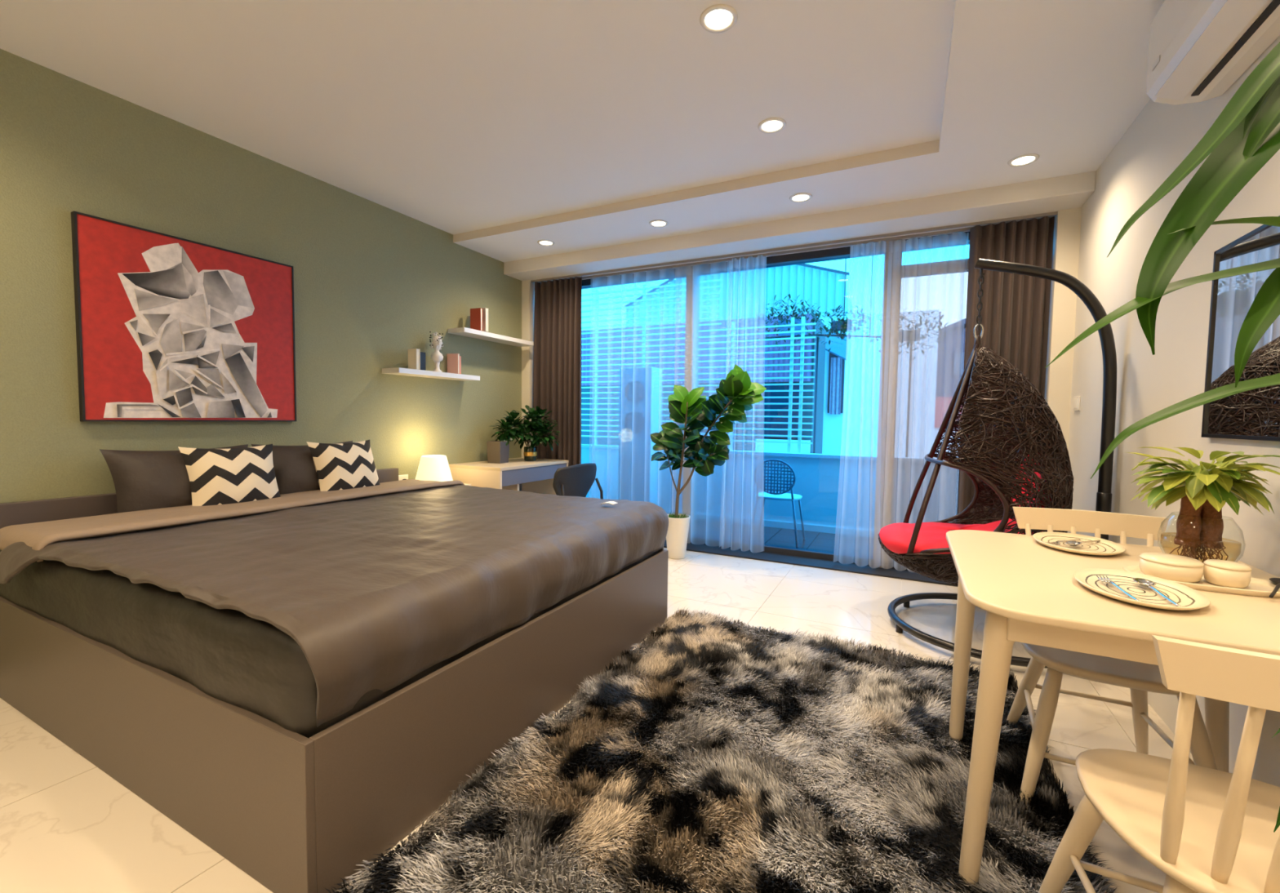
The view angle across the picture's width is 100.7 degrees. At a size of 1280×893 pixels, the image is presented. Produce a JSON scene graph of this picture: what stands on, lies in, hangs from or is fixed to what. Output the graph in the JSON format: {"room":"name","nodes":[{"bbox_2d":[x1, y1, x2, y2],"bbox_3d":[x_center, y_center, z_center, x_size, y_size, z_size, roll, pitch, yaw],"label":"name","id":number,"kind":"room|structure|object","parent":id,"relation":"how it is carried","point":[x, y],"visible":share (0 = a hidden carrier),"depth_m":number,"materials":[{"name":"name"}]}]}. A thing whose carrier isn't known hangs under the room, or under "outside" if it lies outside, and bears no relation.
{"room":"studio apartment","nodes":[
{"label":"studio apartment","id":0,"kind":"room"},
{"bbox_2d":[0,48,521,503],"bbox_3d":[-2.816,-0.434,2.722,0.150,3.100,7.550,2,3,27],"label":"wall","id":1,"kind":"structure","parent":0,"point":[372,281],"depth_m":3.20,"materials":[{"name":"green paint"}]},
{"bbox_2d":[71,210,296,421],"bbox_3d":[-2.525,-0.654,3.055,0.049,1.018,1.026,2,3,27],"label":"painting","id":2,"kind":"object","parent":1,"relation":"attached to","point":[169,327],"visible":1,"depth_m":2.94,"materials":[{"name":"red"}]},
{"bbox_2d":[398,474,408,480],"bbox_3d":[-1.930,0.250,4.340,0.068,0.046,0.077,0,3,-13],"label":"wall outlet","id":3,"kind":"object","parent":1,"relation":"attached to","point":[405,477],"visible":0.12,"depth_m":4.30,"materials":[{"name":"white plastic"}]},
{"bbox_2d":[382,367,479,381],"bbox_3d":[-1.732,-0.604,4.471,0.198,0.040,0.860,2,3,27],"label":"floating shelf","id":4,"kind":"object","parent":1,"relation":"attached to","point":[396,371],"visible":1,"depth_m":4.33,"materials":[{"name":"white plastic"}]},
{"bbox_2d":[407,348,420,369],"bbox_3d":[-1.803,-0.695,4.227,0.100,0.165,0.035,2,3,27],"label":"book","id":5,"kind":"object","parent":4,"relation":"on","point":[413,354],"visible":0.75,"depth_m":4.21,"materials":[{"name":"beige paper"}]},
{"bbox_2d":[420,351,426,370],"bbox_3d":[-1.810,-0.696,4.343,0.029,0.155,0.100,3,4,35],"label":"book","id":6,"kind":"object","parent":4,"relation":"on","point":[423,366],"visible":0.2,"depth_m":4.35,"materials":[{"name":"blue paper"}]},
{"bbox_2d":[429,331,443,372],"bbox_3d":[-1.715,-0.796,4.481,0.114,0.342,0.120,2,3,27],"label":"figurine","id":7,"kind":"object","parent":4,"relation":"on","point":[437,357],"visible":0.99,"depth_m":4.45,"materials":[{"name":"white ceramic"}]},
{"bbox_2d":[446,353,459,373],"bbox_3d":[-1.623,-0.718,4.607,0.110,0.175,0.024,2,3,15],"label":"book","id":8,"kind":"object","parent":4,"relation":"on","point":[453,359],"visible":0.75,"depth_m":4.60,"materials":[{"name":"pink paper"}]},
{"bbox_2d":[459,355,461,373],"bbox_3d":[-1.647,-0.719,4.704,0.110,0.165,0.031,1,3,7],"label":"book","id":9,"kind":"object","parent":4,"relation":"on","point":[460,356],"visible":0.19,"depth_m":4.70,"materials":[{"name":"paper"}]},
{"bbox_2d":[448,327,533,346],"bbox_3d":[-1.402,-1.044,5.091,0.198,0.040,0.960,2,3,27],"label":"floating shelf","id":10,"kind":"object","parent":1,"relation":"attached to","point":[464,331],"visible":1,"depth_m":4.96,"materials":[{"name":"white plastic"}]},
{"bbox_2d":[470,307,482,330],"bbox_3d":[-1.483,-1.150,4.808,0.115,0.200,0.030,2,3,21],"label":"book","id":11,"kind":"object","parent":10,"relation":"on","point":[476,314],"visible":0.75,"depth_m":4.79,"materials":[{"name":"red paper"}]},
{"bbox_2d":[480,307,488,332],"bbox_3d":[-1.456,-1.161,4.878,0.130,0.215,0.036,2,3,27],"label":"book","id":12,"kind":"object","parent":10,"relation":"on","point":[485,311],"visible":0.4,"depth_m":4.84,"materials":[{"name":"white paper"}]},
{"bbox_2d":[582,266,686,539],"bbox_3d":[-0.277,-0.414,5.460,1.715,2.610,0.120,2,3,27],"label":"window","id":13,"kind":"structure","parent":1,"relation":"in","point":[669,273],"depth_m":5.24,"materials":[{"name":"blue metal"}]},
{"bbox_2d":[453,139,939,242],"bbox_3d":[0.023,-1.785,3.875,3.782,0.069,0.002,2,3,27],"label":"trim","id":14,"kind":"structure","parent":1,"relation":"attached to","point":[930,147],"depth_m":3.60,"materials":[{"name":"beige paint"}]},
{"bbox_2d":[503,170,1096,282],"bbox_3d":[0.876,-1.849,4.602,4.645,0.378,0.750,2,3,27],"label":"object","id":15,"kind":"structure","parent":1,"relation":"attached to","point":[1052,194],"depth_m":3.99,"materials":[{"name":"white paint"}]},
{"bbox_2d":[0,0,955,234],"bbox_3d":[-1.361,-1.786,1.132,3.778,0.191,6.140,2,3,27],"label":"ceiling","id":16,"kind":"structure","parent":0,"point":[453,117],"depth_m":2.56,"materials":[{"name":"white paint"}]},
{"bbox_2d":[699,4,737,32],"bbox_3d":[0.316,-1.718,2.133,0.152,0.007,0.152,2,3,27],"label":"recessed light","id":17,"kind":"object","parent":16,"relation":"in","point":[717,18],"visible":1,"depth_m":2.13,"materials":[{"name":"white plastic"}]},
{"bbox_2d":[757,117,786,133],"bbox_3d":[0.722,-1.754,2.899,0.152,0.007,0.152,2,3,27],"label":"recessed light","id":18,"kind":"object","parent":16,"relation":"in","point":[771,125],"visible":1,"depth_m":2.89,"materials":[{"name":"white plastic"}]},
{"bbox_2d":[521,280,534,457],"bbox_3d":[-1.108,-0.439,5.829,0.102,2.622,0.470,2,3,27],"label":"wall","id":19,"kind":"structure","parent":0,"point":[527,287],"depth_m":5.59,"materials":[{"name":"beige paint"}]},
{"bbox_2d":[533,275,582,466],"bbox_3d":[-0.857,-0.414,5.495,0.615,2.586,0.093,2,3,27],"label":"curtain","id":20,"kind":"object","parent":19,"relation":"hanging from","point":[557,348],"visible":0.7,"depth_m":5.45,"materials":[{"name":"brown fabric"}]},
{"bbox_2d":[591,260,731,547],"bbox_3d":[0.136,-0.390,5.113,1.477,2.586,0.076,2,3,27],"label":"sheer curtain","id":21,"kind":"object","parent":19,"relation":"hanging from","point":[609,277],"visible":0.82,"depth_m":5.14,"materials":[{"name":"white fabric"}]},
{"bbox_2d":[720,255,766,551],"bbox_3d":[0.921,-0.357,4.686,0.405,2.586,0.085,2,3,27],"label":"sheer curtain","id":22,"kind":"object","parent":19,"relation":"hanging from","point":[745,260],"visible":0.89,"depth_m":4.67,"materials":[{"name":"white fabric"}]},
{"bbox_2d":[530,211,1057,282],"bbox_3d":[0.856,-1.650,4.601,4.420,0.020,0.115,2,3,27],"label":"trim","id":23,"kind":"structure","parent":19,"relation":"attached to","point":[1055,213],"depth_m":4.33,"materials":[{"name":"grey paint"}]},
{"bbox_2d":[839,240,886,567],"bbox_3d":[1.782,-0.317,4.252,0.357,2.576,0.080,2,3,27],"label":"sheer curtain","id":24,"kind":"object","parent":19,"relation":"hanging from","point":[875,246],"visible":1,"depth_m":4.23,"materials":[{"name":"white fabric"}]},
{"bbox_2d":[880,231,966,570],"bbox_3d":[2.165,-0.303,4.087,0.532,2.576,0.078,2,3,27],"label":"sheer curtain","id":25,"kind":"object","parent":19,"relation":"hanging from","point":[906,242],"visible":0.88,"depth_m":4.11,"materials":[{"name":"white fabric"}]},
{"bbox_2d":[0,547,1194,892],"bbox_3d":[-0.750,1.165,1.618,4.945,0.120,7.610,2,3,27],"label":"floor","id":26,"kind":"structure","parent":0,"point":[67,825],"depth_m":1.84,"materials":[{"name":"beige tile"}]},
{"bbox_2d":[0,467,668,892],"bbox_3d":[-1.382,0.647,2.755,2.434,0.775,2.172,2,3,27],"label":"frame","id":27,"kind":"object","parent":26,"relation":"on","point":[295,812],"visible":0.61,"depth_m":1.60,"materials":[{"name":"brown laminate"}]},
{"bbox_2d":[0,549,658,737],"bbox_3d":[-1.377,0.523,2.716,2.353,0.303,2.103,2,3,27],"label":"mattress","id":28,"kind":"object","parent":27,"relation":"on","point":[233,657],"visible":0.16,"depth_m":1.53,"materials":[{"name":"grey fabric"}]},
{"bbox_2d":[99,444,248,513],"bbox_3d":[-2.457,0.207,2.885,0.291,0.411,0.660,2,3,27],"label":"pillow","id":29,"kind":"object","parent":28,"relation":"on","point":[144,480],"visible":0.4,"depth_m":2.67,"materials":[{"name":"grey fabric"}]},
{"bbox_2d":[177,444,280,506],"bbox_3d":[-2.249,0.184,2.945,0.224,0.377,0.464,3,4,38],"label":"throw cushion","id":30,"kind":"object","parent":28,"relation":"on","point":[216,477],"visible":0.81,"depth_m":2.87,"materials":[{"name":"fabric"}]},
{"bbox_2d":[251,440,352,494],"bbox_3d":[-2.153,0.179,3.486,0.291,0.411,0.660,2,3,27],"label":"pillow","id":31,"kind":"object","parent":28,"relation":"on","point":[295,470],"visible":0.29,"depth_m":3.30,"materials":[{"name":"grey fabric"}]},
{"bbox_2d":[0,479,668,727],"bbox_3d":[-1.242,0.514,2.666,2.150,0.419,2.250,2,3,27],"label":"duvet","id":32,"kind":"object","parent":28,"relation":"on","point":[379,586],"visible":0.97,"depth_m":1.96,"materials":[{"name":"brown fabric"}]},
{"bbox_2d":[600,501,617,505],"bbox_3d":[-0.174,0.318,2.983,0.088,0.013,0.053,1,3,11],"label":"paper card","id":33,"kind":"object","parent":32,"relation":"on","point":[612,503],"visible":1,"depth_m":2.97,"materials":[{"name":"white paper"}]},
{"bbox_2d":[306,440,379,491],"bbox_3d":[-1.952,0.151,3.534,0.216,0.377,0.450,2,3,26],"label":"throw cushion","id":34,"kind":"object","parent":28,"relation":"on","point":[338,466],"visible":0.84,"depth_m":3.44,"materials":[{"name":"fabric"}]},
{"bbox_2d":[448,457,568,494],"bbox_3d":[-1.230,0.530,5.089,0.614,0.762,1.010,2,3,27],"label":"desk","id":35,"kind":"object","parent":26,"relation":"on","point":[537,476],"visible":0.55,"depth_m":4.75,"materials":[{"name":"beige paint"}]},
{"bbox_2d":[486,440,509,463],"bbox_3d":[-1.329,0.051,4.971,0.148,0.205,0.148,2,3,20],"label":"square planter","id":36,"kind":"object","parent":35,"relation":"on","point":[498,451],"visible":1,"depth_m":4.91,"materials":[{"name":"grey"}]},
{"bbox_2d":[488,404,559,461],"bbox_3d":[-1.128,-0.133,5.199,0.701,0.552,0.446,-1,3,-25],"label":"plant","id":37,"kind":"object","parent":35,"relation":"on","point":[530,453],"visible":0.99,"depth_m":5.15,"materials":[{"name":"green plant"}]},
{"bbox_2d":[552,462,603,499],"bbox_3d":[-0.678,0.541,4.721,0.504,0.800,0.650,2,3,27],"label":"desk chair","id":38,"kind":"object","parent":26,"relation":"on","point":[576,480],"visible":0.66,"depth_m":4.54,"materials":[{"name":"black"}]},
{"bbox_2d":[666,513,690,559],"bbox_3d":[0.319,0.779,4.586,0.228,0.360,0.228,2,3,27],"label":"pot","id":39,"kind":"object","parent":26,"relation":"on","point":[677,535],"depth_m":4.51,"materials":[{"name":"beige ceramic"}]},
{"bbox_2d":[650,364,766,559],"bbox_3d":[0.532,0.149,4.441,0.976,1.639,0.436,2,3,27],"label":"fiddle leaf fig","id":40,"kind":"object","parent":26,"relation":"on","point":[735,394],"visible":0.98,"depth_m":4.42,"materials":[{"name":"green plant"}]},
{"bbox_2d":[324,606,1119,892],"bbox_3d":[0.473,1.072,1.827,1.818,0.073,2.431,2,3,27],"label":"shaggy rug","id":41,"kind":"object","parent":26,"relation":"on","point":[714,756],"visible":0.94,"depth_m":1.68,"materials":[{"name":"black fur"}]},
{"bbox_2d":[946,529,1279,886],"bbox_3d":[1.358,0.736,1.530,0.810,0.747,1.028,2,3,27],"label":"dining table","id":42,"kind":"object","parent":41,"relation":"on","point":[1028,592],"visible":0.75,"depth_m":1.31,"materials":[{"name":"beige paint"}]},
{"bbox_2d":[1032,532,1125,555],"bbox_3d":[1.509,0.337,1.832,0.244,0.019,0.330,2,3,27],"label":"plate","id":43,"kind":"object","parent":42,"relation":"on","point":[1104,547],"visible":0.88,"depth_m":1.83,"materials":[{"name":"ceramic"}]},
{"bbox_2d":[1044,538,1080,545],"bbox_3d":[1.472,0.330,1.838,0.202,0.012,0.025,-1,3,-27],"label":"fork","id":44,"kind":"object","parent":43,"relation":"on","point":[1058,543],"visible":0.94,"depth_m":1.82,"materials":[{"name":"silver metal"}]},
{"bbox_2d":[1065,539,1100,546],"bbox_3d":[1.532,0.331,1.827,0.209,0.014,0.042,-1,3,-27],"label":"spoon","id":45,"kind":"object","parent":43,"relation":"on","point":[1069,543],"visible":1,"depth_m":1.81,"materials":[{"name":"silver metal"}]},
{"bbox_2d":[1065,541,1081,546],"bbox_3d":[1.467,0.331,1.794,0.062,0.012,0.042,-1,3,-27],"label":"bowl","id":46,"kind":"object","parent":45,"relation":"on","point":[1070,543],"depth_m":1.80,"materials":[{"name":"silver metal"}]},
{"bbox_2d":[1073,568,1210,610],"bbox_3d":[1.254,0.360,1.340,0.244,0.019,0.330,2,3,27],"label":"plate","id":47,"kind":"object","parent":42,"relation":"on","point":[1189,599],"visible":0.94,"depth_m":1.33,"materials":[{"name":"ceramic"}]},
{"bbox_2d":[1096,574,1141,601],"bbox_3d":[1.194,0.354,1.321,0.025,0.012,0.202,2,3,21],"label":"fork","id":48,"kind":"object","parent":47,"relation":"on","point":[1105,580],"visible":0.98,"depth_m":1.34,"materials":[{"name":"silver metal"}]},
{"bbox_2d":[1132,577,1181,606],"bbox_3d":[1.265,0.356,1.294,0.042,0.014,0.209,2,3,24],"label":"spoon","id":49,"kind":"object","parent":47,"relation":"on","point":[1143,582],"visible":0.99,"depth_m":1.33,"materials":[{"name":"silver metal"}]},
{"bbox_2d":[1132,577,1156,586],"bbox_3d":[1.295,0.352,1.361,0.042,0.012,0.062,2,3,24],"label":"bowl","id":50,"kind":"object","parent":49,"relation":"on","point":[1143,582],"depth_m":1.37,"materials":[{"name":"silver metal"}]},
{"bbox_2d":[1122,565,1279,597],"bbox_3d":[1.514,0.360,1.421,0.330,0.017,0.176,2,3,27],"label":"serving tray","id":51,"kind":"object","parent":42,"relation":"on","point":[1257,587],"visible":0.51,"depth_m":1.37,"materials":[{"name":"beige wood"}]},
{"bbox_2d":[1138,552,1204,582],"bbox_3d":[1.452,0.330,1.451,0.125,0.058,0.125,2,3,27],"label":"lidded bowl","id":52,"kind":"object","parent":51,"relation":"on","point":[1168,566],"visible":0.95,"depth_m":1.41,"materials":[{"name":"beige ceramic"}]},
{"bbox_2d":[1203,559,1251,588],"bbox_3d":[1.543,0.333,1.394,0.085,0.060,0.085,2,3,27],"label":"lidded bowl","id":53,"kind":"object","parent":51,"relation":"on","point":[1224,573],"visible":0.99,"depth_m":1.37,"materials":[{"name":"beige ceramic"}]},
{"bbox_2d":[1156,511,1245,562],"bbox_3d":[1.672,0.283,1.585,0.182,0.157,0.182,2,3,27],"label":"glass bowl","id":54,"kind":"object","parent":42,"relation":"on","point":[1194,530],"depth_m":1.57,"materials":[{"name":"clear glass"}]},
{"bbox_2d":[1126,446,1279,562],"bbox_3d":[1.660,0.181,1.581,0.318,0.360,0.377,2,3,27],"label":"potted plant","id":55,"kind":"object","parent":42,"relation":"on","point":[1203,490],"visible":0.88,"depth_m":1.55,"materials":[{"name":"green plant"}]},
{"bbox_2d":[1268,577,1279,598],"bbox_3d":[1.609,0.357,1.338,0.209,0.014,0.042,-1,4,-35],"label":"spoon","id":56,"kind":"object","parent":42,"relation":"on","point":[1277,580],"visible":1,"depth_m":1.34,"materials":[{"name":"black"}]},
{"bbox_2d":[1269,577,1279,584],"bbox_3d":[1.670,0.355,1.380,0.062,0.012,0.042,-1,4,-35],"label":"bowl","id":57,"kind":"object","parent":56,"relation":"on","point":[1277,580],"depth_m":1.40,"materials":[{"name":"black"}]},
{"bbox_2d":[1037,635,1279,892],"bbox_3d":[1.097,0.728,0.957,0.497,0.883,0.552,2,3,27],"label":"dining chair","id":58,"kind":"object","parent":41,"relation":"on","point":[1209,830],"visible":0.99,"depth_m":0.91,"materials":[{"name":"beige paint"}]},
{"bbox_2d":[887,257,1116,668],"bbox_3d":[1.985,0.010,2.956,1.027,2.116,1.012,2,3,27],"label":"stand","id":59,"kind":"object","parent":26,"relation":"on","point":[1104,495],"visible":0.64,"depth_m":2.74,"materials":[{"name":"black metal"}]},
{"bbox_2d":[878,268,1073,586],"bbox_3d":[1.887,-0.100,3.026,0.927,1.792,0.859,3,4,32],"label":"chair","id":60,"kind":"object","parent":59,"relation":"hanging from","point":[1009,403],"visible":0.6,"depth_m":2.74,"materials":[{"name":"brown wicker"}]},
{"bbox_2d":[879,453,1051,559],"bbox_3d":[1.865,0.318,3.042,0.887,0.671,0.740,2,3,27],"label":"seat cushion","id":61,"kind":"object","parent":60,"relation":"in","point":[896,537],"visible":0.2,"depth_m":3.01,"materials":[{"name":"red fabric"}]},
{"bbox_2d":[1005,506,1217,808],"bbox_3d":[1.532,0.690,1.762,0.497,0.883,0.552,2,3,27],"label":"dining chair","id":62,"kind":"object","parent":26,"relation":"on","point":[1141,678],"visible":0.47,"depth_m":1.72,"materials":[{"name":"beige paint"}]},
{"bbox_2d":[1045,41,1279,832],"bbox_3d":[0.855,0.308,0.352,0.509,1.771,0.820,0,3,-21],"label":"floor plant","id":63,"kind":"object","parent":26,"relation":"on","point":[1245,135],"visible":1,"depth_m":0.62,"materials":[{"name":"green plant"}]},
{"bbox_3d":[-1.693,0.610,4.385,0.426,0.585,0.420,2,3,27],"label":"nightstand","id":64,"kind":"object","parent":26,"relation":"on","visible":0},
{"bbox_2d":[415,454,453,481],"bbox_3d":[-1.687,0.196,4.340,0.300,0.247,0.300,2,3,27],"label":"table lamp","id":65,"kind":"object","parent":64,"relation":"on","point":[431,467],"visible":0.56,"depth_m":4.24,"materials":[{"name":"white fabric"}]},
{"bbox_2d":[581,444,876,537],"bbox_3d":[1.395,0.628,6.043,5.500,1.135,0.180,2,3,27],"label":"wall","id":66,"kind":"structure","parent":0,"point":[820,477],"depth_m":5.90,"materials":[{"name":"paint"}]},
{"bbox_2d":[694,519,873,557],"bbox_3d":[1.180,1.000,5.535,5.994,0.160,1.050,2,3,27],"label":"floor","id":67,"kind":"structure","parent":0,"point":[817,541],"depth_m":5.42,"materials":[{"name":"black"}]},
{"bbox_2d":[617,366,662,506],"bbox_3d":[-0.003,-0.025,6.240,0.420,1.780,0.313,2,3,27],"label":"outdoor unit","id":68,"kind":"object","parent":67,"relation":"on","point":[653,384],"visible":0.86,"depth_m":6.11,"materials":[{"name":"grey metal"}]},
{"bbox_2d":[625,412,642,431],"bbox_3d":[-0.068,-0.278,6.091,0.224,0.224,0.008,2,3,27],"label":"fan grille","id":69,"kind":"object","parent":68,"relation":"attached to","point":[637,417],"depth_m":6.10,"materials":[{"name":"grey metal"}]},
{"bbox_2d":[626,382,643,401],"bbox_3d":[-0.063,-0.628,6.073,0.224,0.224,0.008,2,3,27],"label":"fan grille","id":70,"kind":"object","parent":68,"relation":"attached to","point":[638,386],"depth_m":6.07,"materials":[{"name":"grey metal"}]},
{"bbox_2d":[748,458,805,547],"bbox_3d":[1.362,0.524,5.236,0.481,0.832,0.441,2,3,27],"label":"balcony chair","id":71,"kind":"object","parent":67,"relation":"on","point":[767,495],"visible":1,"depth_m":5.08,"materials":[{"name":"grey metal"}]},
{"bbox_2d":[454,0,1164,262],"bbox_3d":[-0.826,-1.750,1.233,4.645,0.259,6.800,2,3,27],"label":"ceiling","id":72,"kind":"structure","parent":0,"point":[1060,82],"depth_m":2.75,"materials":[{"name":"white paint"}]},
{"bbox_2d":[537,240,554,245],"bbox_3d":[-0.833,-1.803,4.695,0.152,0.007,0.152,2,3,27],"label":"recessed light","id":73,"kind":"object","parent":72,"relation":"in","point":[544,242],"visible":1,"depth_m":4.69,"materials":[{"name":"white plastic"}]},
{"bbox_2d":[648,219,668,226],"bbox_3d":[0.147,-1.763,4.193,0.152,0.007,0.152,2,3,27],"label":"recessed light","id":74,"kind":"object","parent":72,"relation":"in","point":[655,223],"visible":1,"depth_m":4.18,"materials":[{"name":"white plastic"}]},
{"bbox_2d":[789,192,812,202],"bbox_3d":[1.112,-1.722,3.669,0.152,0.007,0.152,2,3,27],"label":"recessed light","id":75,"kind":"object","parent":72,"relation":"in","point":[800,197],"visible":1,"depth_m":3.66,"materials":[{"name":"white plastic"}]},
{"bbox_2d":[1007,153,1039,166],"bbox_3d":[2.247,-1.677,3.107,0.152,0.007,0.152,2,3,27],"label":"recessed light","id":76,"kind":"object","parent":72,"relation":"in","point":[1024,159],"visible":1,"depth_m":3.10,"materials":[{"name":"white plastic"}]},
{"bbox_2d":[956,216,1054,524],"bbox_3d":[2.574,-0.275,3.769,0.483,2.586,0.093,2,3,27],"label":"curtain","id":77,"kind":"object","parent":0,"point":[1015,312],"visible":0.48,"depth_m":3.71,"materials":[{"name":"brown fabric"}]},
{"bbox_2d":[1044,207,1081,448],"bbox_3d":[2.937,-0.276,3.790,0.123,2.622,0.470,2,3,27],"label":"wall","id":78,"kind":"structure","parent":0,"point":[1067,225],"depth_m":3.56,"materials":[{"name":"beige paint"}]},
{"bbox_2d":[682,265,700,543],"bbox_3d":[0.486,-0.383,5.069,0.080,2.610,0.150,2,3,27],"label":"trim","id":79,"kind":"structure","parent":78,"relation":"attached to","point":[691,277],"depth_m":4.98,"materials":[{"name":"grey metal"}]},
{"bbox_2d":[663,539,957,586],"bbox_3d":[0.875,0.957,4.849,4.420,0.032,0.445,2,3,27],"label":"trim","id":80,"kind":"structure","parent":78,"relation":"attached to","point":[901,574],"depth_m":4.44,"materials":[{"name":"black"}]},
{"bbox_2d":[690,242,883,565],"bbox_3d":[1.251,-0.352,4.689,1.710,2.610,0.120,2,3,27],"label":"window","id":81,"kind":"structure","parent":80,"relation":"attached to","point":[847,252],"depth_m":4.65,"materials":[{"name":"grey metal"}]},
{"bbox_2d":[872,239,901,568],"bbox_3d":[2.006,-0.322,4.304,0.115,2.610,0.150,2,3,27],"label":"trim","id":82,"kind":"structure","parent":78,"relation":"attached to","point":[892,257],"depth_m":4.22,"materials":[{"name":"grey metal"}]},
{"bbox_2d":[888,231,969,569],"bbox_3d":[2.458,-0.304,4.081,0.995,2.610,0.120,2,3,27],"label":"window","id":83,"kind":"structure","parent":78,"relation":"in","point":[944,280],"depth_m":4.15,"materials":[{"name":"clear glass"}]},
{"bbox_2d":[1067,35,1279,786],"bbox_3d":[1.464,-0.261,0.565,0.150,3.100,7.550,2,3,27],"label":"wall","id":84,"kind":"structure","parent":0,"point":[1162,135],"depth_m":2.33,"materials":[{"name":"white paint"}]},
{"bbox_2d":[1073,395,1080,410],"bbox_3d":[2.803,-0.276,3.404,0.014,0.090,0.120,2,3,27],"label":"light switch","id":85,"kind":"object","parent":84,"relation":"attached to","point":[1077,400],"visible":1,"depth_m":3.38,"materials":[{"name":"white plastic"}]},
{"bbox_2d":[1146,0,1279,104],"bbox_3d":[1.797,-1.403,1.546,0.218,0.345,0.895,2,3,27],"label":"air conditioner","id":86,"kind":"object","parent":84,"relation":"attached to","point":[1198,49],"visible":1,"depth_m":1.72,"materials":[{"name":"white plastic"}]},
{"bbox_2d":[1200,215,1279,441],"bbox_3d":[1.814,-0.340,1.444,0.022,0.657,1.000,2,3,27],"label":"wall mirror","id":87,"kind":"object","parent":84,"relation":"attached to","point":[1253,414],"visible":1,"depth_m":1.71,"materials":[{"name":"black mirror"}]},
{"label":"outside","id":88,"kind":"structure","parent":0,"visible":0},
{"bbox_3d":[28.310,6.645,56.711,120.000,0.200,113.900,2,3,27],"label":"ground","id":89,"kind":"structure","parent":88,"visible":0},
{"bbox_2d":[581,279,816,453],"bbox_3d":[0.519,3.326,7.190,3.300,11.000,0.050,2,3,27],"label":"screen","id":90,"kind":"object","parent":89,"relation":"on","point":[792,338],"visible":0.51,"depth_m":6.77,"materials":[{"name":"white"}]},
{"bbox_2d":[581,313,826,453],"bbox_3d":[0.642,3.435,8.731,4.140,10.620,1.140,2,3,27],"label":"house","id":91,"kind":"structure","parent":89,"relation":"on","point":[757,446],"depth_m":7.66,"materials":[{"name":"blue"}]},
{"bbox_2d":[581,313,813,385],"bbox_3d":[0.503,-1.394,7.980,4.020,0.900,0.024,2,3,27],"label":"shutter","id":92,"kind":"object","parent":91,"relation":"hanging from","point":[750,322],"depth_m":7.75,"materials":[{"name":"white"}]},
{"bbox_2d":[624,263,853,327],"bbox_3d":[2.366,2.174,13.431,5.300,12.680,2.100,2,3,27],"label":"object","id":93,"kind":"object","parent":89,"relation":"on","point":[824,286],"visible":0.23,"depth_m":11.88,"materials":[{"name":"grey"}]},
{"bbox_2d":[726,255,880,453],"bbox_3d":[2.138,2.762,6.910,2.226,12.200,0.047,2,3,27],"label":"rack","id":94,"kind":"object","parent":89,"relation":"on","point":[818,335],"visible":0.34,"depth_m":6.67,"materials":[{"name":"grey metal"}]},
{"bbox_2d":[749,293,820,349],"bbox_3d":[1.840,-1.575,6.703,0.896,0.710,0.407,2,3,27],"label":"trailing plant","id":95,"kind":"object","parent":94,"relation":"hanging from","point":[786,321],"visible":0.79,"depth_m":6.67,"materials":[{"name":"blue plant"}]},
{"bbox_2d":[813,302,870,351],"bbox_3d":[2.475,-1.444,6.503,0.716,0.569,0.390,2,3,27],"label":"trailing plant","id":96,"kind":"object","parent":94,"relation":"hanging from","point":[836,326],"visible":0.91,"depth_m":6.50,"materials":[{"name":"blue plant"}]},
{"bbox_2d":[818,313,880,456],"bbox_3d":[3.909,3.338,9.215,1.770,10.850,2.322,2,3,27],"label":"house","id":97,"kind":"structure","parent":89,"relation":"on","point":[837,361],"depth_m":8.37,"materials":[{"name":"white paint"}]},
{"bbox_2d":[829,357,842,414],"bbox_3d":[3.107,-0.961,8.411,0.170,0.900,0.024,2,3,27],"label":"curtain","id":98,"kind":"object","parent":97,"relation":"hanging from","point":[835,363],"depth_m":8.41,"materials":[{"name":"fabric"}]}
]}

